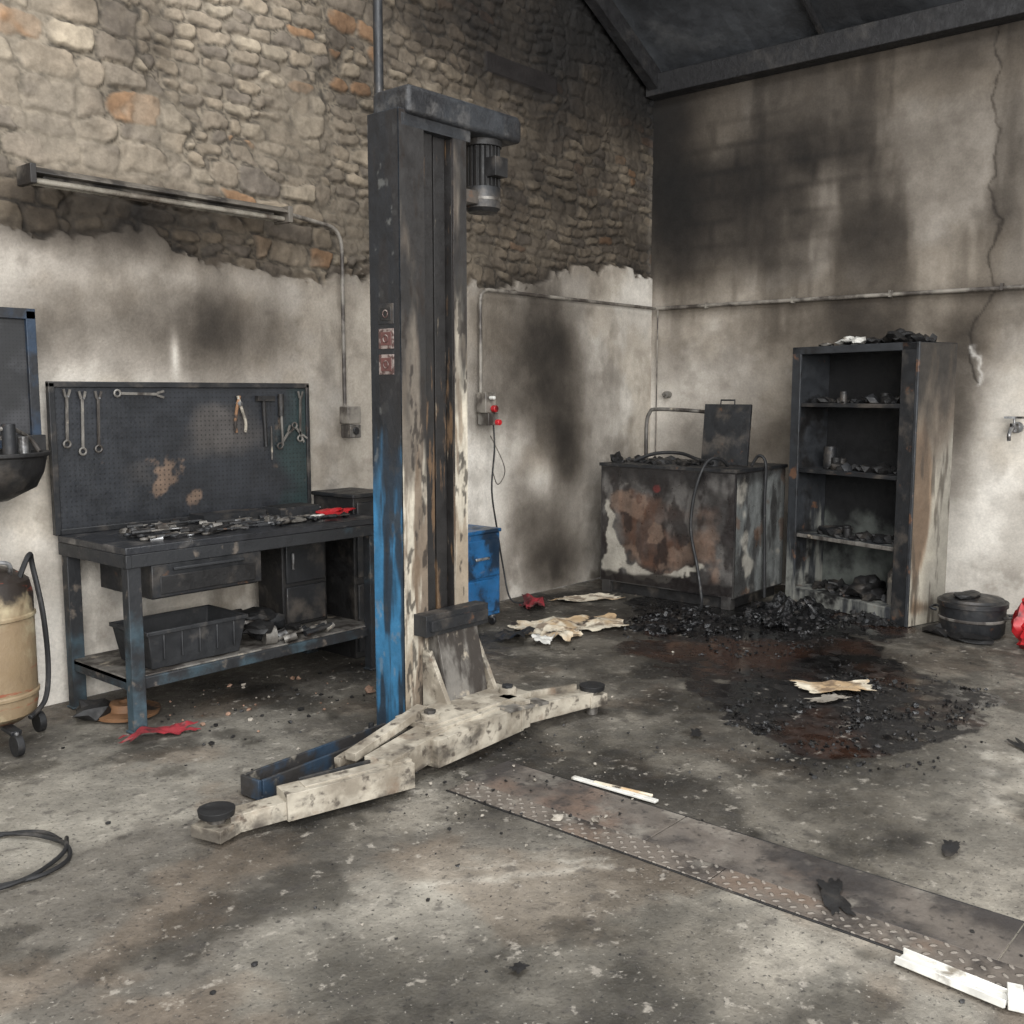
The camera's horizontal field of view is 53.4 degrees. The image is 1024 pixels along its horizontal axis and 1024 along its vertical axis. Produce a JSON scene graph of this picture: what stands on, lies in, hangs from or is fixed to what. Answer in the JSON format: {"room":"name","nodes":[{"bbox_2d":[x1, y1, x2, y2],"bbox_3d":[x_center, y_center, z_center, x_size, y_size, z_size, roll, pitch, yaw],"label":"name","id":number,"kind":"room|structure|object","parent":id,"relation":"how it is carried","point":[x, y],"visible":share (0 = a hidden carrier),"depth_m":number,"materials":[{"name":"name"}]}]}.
{"room":"fire-damaged room","nodes":[
{"label":"fire-damaged room","id":0,"kind":"room"},
{"bbox_2d":[0,0,653,706],"bbox_3d":[-1.986,-3.755,5.287,0.062,9.464,10.000,6,9,41],"label":"wall","id":1,"kind":"structure","parent":0,"point":[267,102],"depth_m":6.34,"materials":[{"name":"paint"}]},
{"bbox_2d":[16,162,292,224],"bbox_3d":[-1.860,-1.685,5.464,0.205,0.092,1.525,6,9,41],"label":"fluorescent light fixture","id":2,"kind":"object","parent":1,"relation":"attached to","point":[28,174],"visible":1,"depth_m":5.33,"materials":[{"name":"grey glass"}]},
{"bbox_2d":[293,213,346,405],"bbox_3d":[-1.227,-1.237,6.320,0.043,1.162,0.508,5,8,35],"label":"conduit","id":3,"kind":"object","parent":1,"relation":"attached to","point":[295,216],"visible":0.91,"depth_m":6.48,"materials":[{"name":"grey metal"}]},
{"bbox_2d":[340,406,360,437],"bbox_3d":[-1.033,-0.578,6.548,0.105,0.200,0.110,6,9,41],"label":"box","id":4,"kind":"object","parent":3,"relation":"attached to","point":[350,416],"visible":1,"depth_m":6.52,"materials":[{"name":"metal"}]},
{"bbox_2d":[478,288,655,391],"bbox_3d":[0.523,-1.367,8.352,0.028,0.766,2.335,6,9,41],"label":"conduit","id":5,"kind":"object","parent":1,"relation":"attached to","point":[485,290],"visible":1,"depth_m":7.73,"materials":[{"name":"grey metal"}]},
{"bbox_2d":[476,392,501,424],"bbox_3d":[-0.168,-0.759,7.501,0.145,0.242,0.127,6,9,41],"label":"switch box","id":6,"kind":"object","parent":5,"relation":"attached to","point":[487,408],"visible":1,"depth_m":7.47,"materials":[{"name":"metal"}]},
{"bbox_2d":[490,425,523,603],"bbox_3d":[-0.045,0.027,7.720,0.326,1.376,0.125,-4,8,-31],"label":"power cable","id":7,"kind":"object","parent":6,"relation":"hanging from","point":[492,474],"visible":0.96,"depth_m":7.65,"materials":[{"name":"black rubber"}]},
{"bbox_2d":[0,578,1023,1023],"bbox_3d":[1.157,1.343,2.465,9.252,0.003,10.978,6,9,41],"label":"floor","id":8,"kind":"structure","parent":0,"point":[93,962],"depth_m":3.64,"materials":[{"name":"concrete"}]},
{"bbox_2d":[0,307,50,756],"bbox_3d":[-2.375,0.074,4.637,0.534,2.010,0.537,-2,7,-13],"label":"oil drainer","id":9,"kind":"object","parent":8,"relation":"on","point":[23,452],"visible":1,"depth_m":4.64,"materials":[{"name":"beige paint"}]},
{"bbox_2d":[0,829,72,889],"bbox_3d":[-1.786,1.201,3.523,0.474,0.024,0.491,6,9,41],"label":"cable coil","id":10,"kind":"object","parent":8,"relation":"on","point":[43,834],"visible":1,"depth_m":3.55,"materials":[{"name":"black rubber"}]},
{"bbox_2d":[73,697,160,722],"bbox_3d":[-1.980,0.973,5.138,0.398,0.112,0.330,-1,7,-5],"label":"disc","id":11,"kind":"object","parent":8,"relation":"on","point":[102,710],"visible":0.71,"depth_m":5.04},
{"bbox_2d":[118,721,200,742],"bbox_3d":[-1.670,1.032,4.824,0.400,0.054,0.118,-5,9,-39],"label":"rag","id":12,"kind":"object","parent":8,"relation":"on","point":[177,728],"visible":1,"depth_m":4.85,"materials":[{"name":"red fabric"}]},
{"bbox_2d":[45,381,375,733],"bbox_3d":[-1.536,0.137,5.545,0.697,1.675,1.610,6,9,41],"label":"workbench","id":13,"kind":"object","parent":8,"relation":"on","point":[178,455],"visible":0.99,"depth_m":5.39,"materials":[{"name":"teal paint"}]},
{"bbox_2d":[109,605,247,669],"bbox_3d":[-1.717,0.645,5.277,0.370,0.197,0.580,6,9,41],"label":"plastic crate","id":14,"kind":"object","parent":13,"relation":"on","point":[175,637],"visible":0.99,"depth_m":5.21,"materials":[{"name":"black plastic"}]},
{"bbox_2d":[62,389,307,459],"bbox_3d":[-1.760,-0.476,5.691,0.038,0.418,1.529,6,9,41],"label":"tool","id":15,"kind":"object","parent":13,"relation":"attached to","point":[263,399],"visible":1,"depth_m":5.87,"materials":[{"name":"metal"}]},
{"bbox_2d":[119,502,355,541],"bbox_3d":[-1.463,0.045,5.580,0.571,0.082,1.449,6,9,41],"label":"clutter","id":16,"kind":"object","parent":13,"relation":"on","point":[207,523],"visible":1,"depth_m":5.54,"materials":[{"name":"metal"}]},
{"bbox_2d":[234,606,334,644],"bbox_3d":[-1.363,0.608,5.755,0.554,0.175,0.558,6,9,41],"label":"scrap","id":17,"kind":"object","parent":13,"relation":"on","point":[262,623],"visible":0.73,"depth_m":5.59,"materials":[{"name":"metal"}]},
{"bbox_2d":[258,542,326,627],"bbox_3d":[-1.295,0.389,6.051,0.273,0.525,0.320,6,9,41],"label":"base cabinet","id":18,"kind":"object","parent":13,"relation":"on","point":[292,584],"visible":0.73,"depth_m":5.95,"materials":[{"name":"black metal"}]},
{"bbox_2d":[311,487,373,658],"bbox_3d":[-0.993,0.370,6.405,0.405,1.010,0.330,6,9,41],"label":"cabinet","id":19,"kind":"object","parent":8,"relation":"on","point":[344,557],"visible":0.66,"depth_m":6.23,"materials":[{"name":"metal"}]},
{"bbox_2d":[191,0,606,843],"bbox_3d":[-0.491,-1.686,4.242,0.802,5.600,2.232,6,9,41],"label":"lift post","id":20,"kind":"object","parent":8,"relation":"on","point":[434,158],"visible":1,"depth_m":4.67,"materials":[{"name":"metal"}]},
{"bbox_2d":[468,524,500,624],"bbox_3d":[-0.353,0.346,7.075,0.418,0.902,0.420,6,9,41],"label":"tool cart","id":21,"kind":"object","parent":8,"relation":"on","point":[483,541],"visible":0.3,"depth_m":6.98,"materials":[{"name":"blue paint"}]},
{"bbox_2d":[2,593,1022,1023],"bbox_3d":[0.923,0.994,5.254,4.693,0.056,6.322,6,9,41],"label":"crumb","id":22,"kind":"object","parent":8,"relation":"on","point":[368,689],"visible":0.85,"depth_m":4.61,"materials":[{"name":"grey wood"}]},
{"bbox_2d":[494,626,554,643],"bbox_3d":[0.092,0.805,6.666,0.409,0.074,0.349,2,7,20],"label":"cardboard","id":23,"kind":"object","parent":8,"relation":"on","point":[504,634],"visible":1,"depth_m":6.62,"materials":[{"name":"cardboard"}]},
{"bbox_2d":[519,593,544,609],"bbox_3d":[0.151,0.679,7.721,0.194,0.079,0.397,0,7,1],"label":"rag","id":24,"kind":"object","parent":8,"relation":"on","point":[530,601],"visible":1,"depth_m":7.73,"materials":[{"name":"red fabric"}]},
{"bbox_2d":[507,613,628,640],"bbox_3d":[0.382,0.760,7.047,0.683,0.075,0.996,6,9,41],"label":"newspaper","id":25,"kind":"object","parent":8,"relation":"on","point":[567,628],"visible":0.94,"depth_m":7.06,"materials":[{"name":"paper"}]},
{"bbox_2d":[550,592,623,601],"bbox_3d":[0.581,0.672,8.018,0.596,0.024,0.222,-2,7,-19],"label":"paper sheet","id":26,"kind":"object","parent":8,"relation":"on","point":[588,597],"visible":1,"depth_m":8.03,"materials":[{"name":"beige paper"}]},
{"bbox_2d":[571,775,658,802],"bbox_3d":[0.422,1.127,4.168,0.410,0.018,0.051,5,9,39],"label":"trim strip","id":27,"kind":"object","parent":8,"relation":"on","point":[641,795],"visible":1,"depth_m":4.14,"materials":[{"name":"white plastic"}]},
{"bbox_2d":[622,603,761,640],"bbox_3d":[1.292,0.753,7.240,1.267,0.087,1.120,1,7,7],"label":"debris pile","id":28,"kind":"object","parent":8,"relation":"on","point":[690,620],"visible":0.99,"depth_m":7.13,"materials":[{"name":"black"}]},
{"bbox_2d":[599,399,787,610],"bbox_3d":[1.408,-0.111,8.114,1.304,1.566,1.018,6,9,41],"label":"washer","id":29,"kind":"object","parent":8,"relation":"on","point":[708,529],"visible":1,"depth_m":7.89,"materials":[{"name":"metal"}]},
{"bbox_2d":[446,760,1023,988],"bbox_3d":[1.227,1.259,3.158,3.660,0.009,0.425,6,9,41],"label":"cover plate","id":30,"kind":"object","parent":8,"relation":"on","point":[892,915],"visible":0.99,"depth_m":3.46,"materials":[{"name":"grey metal"}]},
{"bbox_2d":[508,728,1023,974],"bbox_3d":[0.975,1.147,3.958,1.402,0.016,2.981,6,9,41],"label":"charred splinters","id":31,"kind":"object","parent":8,"relation":"on","point":[830,891],"visible":1,"depth_m":3.30,"materials":[{"name":"black wood"}]},
{"bbox_2d":[689,622,886,693],"bbox_3d":[1.586,0.858,6.543,1.160,0.027,2.017,6,9,41],"label":"debris pile","id":32,"kind":"object","parent":8,"relation":"on","point":[715,639],"visible":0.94,"depth_m":6.54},
{"bbox_2d":[734,591,854,639],"bbox_3d":[2.075,0.683,7.404,0.881,0.177,1.147,6,9,41],"label":"debris pile","id":33,"kind":"object","parent":8,"relation":"on","point":[806,615],"visible":1,"depth_m":7.25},
{"bbox_2d":[790,679,876,702],"bbox_3d":[1.772,0.965,5.509,0.482,0.020,0.406,0,7,-3],"label":"cardboard","id":34,"kind":"object","parent":8,"relation":"on","point":[830,685],"visible":1,"depth_m":5.57,"materials":[{"name":"cardboard"}]},
{"bbox_2d":[689,653,997,789],"bbox_3d":[1.812,1.009,5.238,2.779,0.039,1.359,-6,9,-39],"label":"debris pile","id":35,"kind":"object","parent":8,"relation":"on","point":[860,724],"visible":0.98,"depth_m":5.09,"materials":[{"name":"black"}]},
{"bbox_2d":[836,610,901,628],"bbox_3d":[2.576,0.741,7.308,0.613,0.083,0.507,-1,7,-9],"label":"debris pile","id":36,"kind":"object","parent":8,"relation":"on","point":[865,618],"visible":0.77,"depth_m":7.22,"materials":[{"name":"metal"}]},
{"bbox_2d":[785,341,957,627],"bbox_3d":[2.612,-0.240,7.525,0.414,1.960,1.122,-4,8,-32],"label":"tall cabinet","id":37,"kind":"object","parent":8,"relation":"on","point":[914,436],"visible":0.98,"depth_m":7.60,"materials":[{"name":"metal"}]},
{"bbox_2d":[811,392,899,604],"bbox_3d":[2.603,-0.112,7.568,0.410,1.555,0.854,-3,7,-24],"label":"clutter","id":38,"kind":"object","parent":37,"relation":"in","point":[868,588],"visible":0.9,"depth_m":7.54,"materials":[{"name":"charred debris"},{"name":"ash"}]},
{"bbox_2d":[818,328,936,345],"bbox_3d":[2.620,-1.254,7.390,0.386,0.137,0.987,-5,8,-35],"label":"scrap","id":39,"kind":"object","parent":37,"relation":"on","point":[899,335],"visible":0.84,"depth_m":7.18,"materials":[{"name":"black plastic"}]},
{"bbox_2d":[894,948,1023,1012],"bbox_3d":[1.231,1.279,2.796,0.347,0.027,0.113,6,9,41],"label":"trim strip","id":40,"kind":"object","parent":8,"relation":"on","point":[1012,996],"visible":1,"depth_m":2.77,"materials":[{"name":"white plastic"}]},
{"bbox_2d":[922,590,1012,644],"bbox_3d":[3.069,0.686,6.828,0.498,0.317,0.542,-4,8,-28],"label":"cooking pot","id":41,"kind":"object","parent":8,"relation":"on","point":[969,616],"visible":0.94,"depth_m":6.68,"materials":[{"name":"metal"}]},
{"bbox_2d":[1011,598,1023,648],"bbox_3d":[3.332,0.718,6.523,0.231,0.335,0.378,2,7,18],"label":"container","id":42,"kind":"object","parent":8,"relation":"on","point":[1017,623],"visible":1,"depth_m":6.55,"materials":[{"name":"plastic"}]},
{"bbox_2d":[613,0,960,71],"bbox_3d":[2.622,-4.874,3.401,9.205,3.648,7.000,6,9,41],"label":"ceiling","id":43,"kind":"structure","parent":0,"point":[676,34],"depth_m":8.15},
{"bbox_2d":[584,0,1023,100],"bbox_3d":[2.580,-4.808,3.356,9.200,3.628,6.735,6,9,41],"label":"roof beam","id":44,"kind":"structure","parent":43,"relation":"attached to","point":[963,16],"depth_m":7.94,"materials":[{"name":"black metal"}]},
{"bbox_2d":[650,20,1023,613],"bbox_3d":[4.745,-1.331,6.292,9.214,4.416,0.013,6,9,41],"label":"wall","id":45,"kind":"structure","parent":0,"point":[901,169],"depth_m":7.92,"materials":[{"name":"paint"}]},
{"bbox_2d":[662,391,671,397],"bbox_3d":[1.388,-1.058,9.178,0.058,0.060,0.103,6,9,41],"label":"fitting","id":46,"kind":"object","parent":45,"relation":"attached to","point":[666,394],"visible":1,"depth_m":9.16,"materials":[{"name":"metal"}]},
{"bbox_2d":[655,283,1023,455],"bbox_3d":[4.189,-0.875,6.781,7.620,1.395,0.050,6,9,41],"label":"conduit","id":47,"kind":"object","parent":45,"relation":"attached to","point":[1002,287],"visible":0.99,"depth_m":8.11,"materials":[{"name":"grey metal"}]},
{"bbox_2d":[1004,416,1023,440],"bbox_3d":[3.569,-0.594,7.246,0.120,0.171,0.233,6,9,41],"label":"water tap","id":48,"kind":"object","parent":45,"relation":"attached to","point":[1017,427],"visible":1,"depth_m":7.23,"materials":[{"name":"metal"}]}
]}

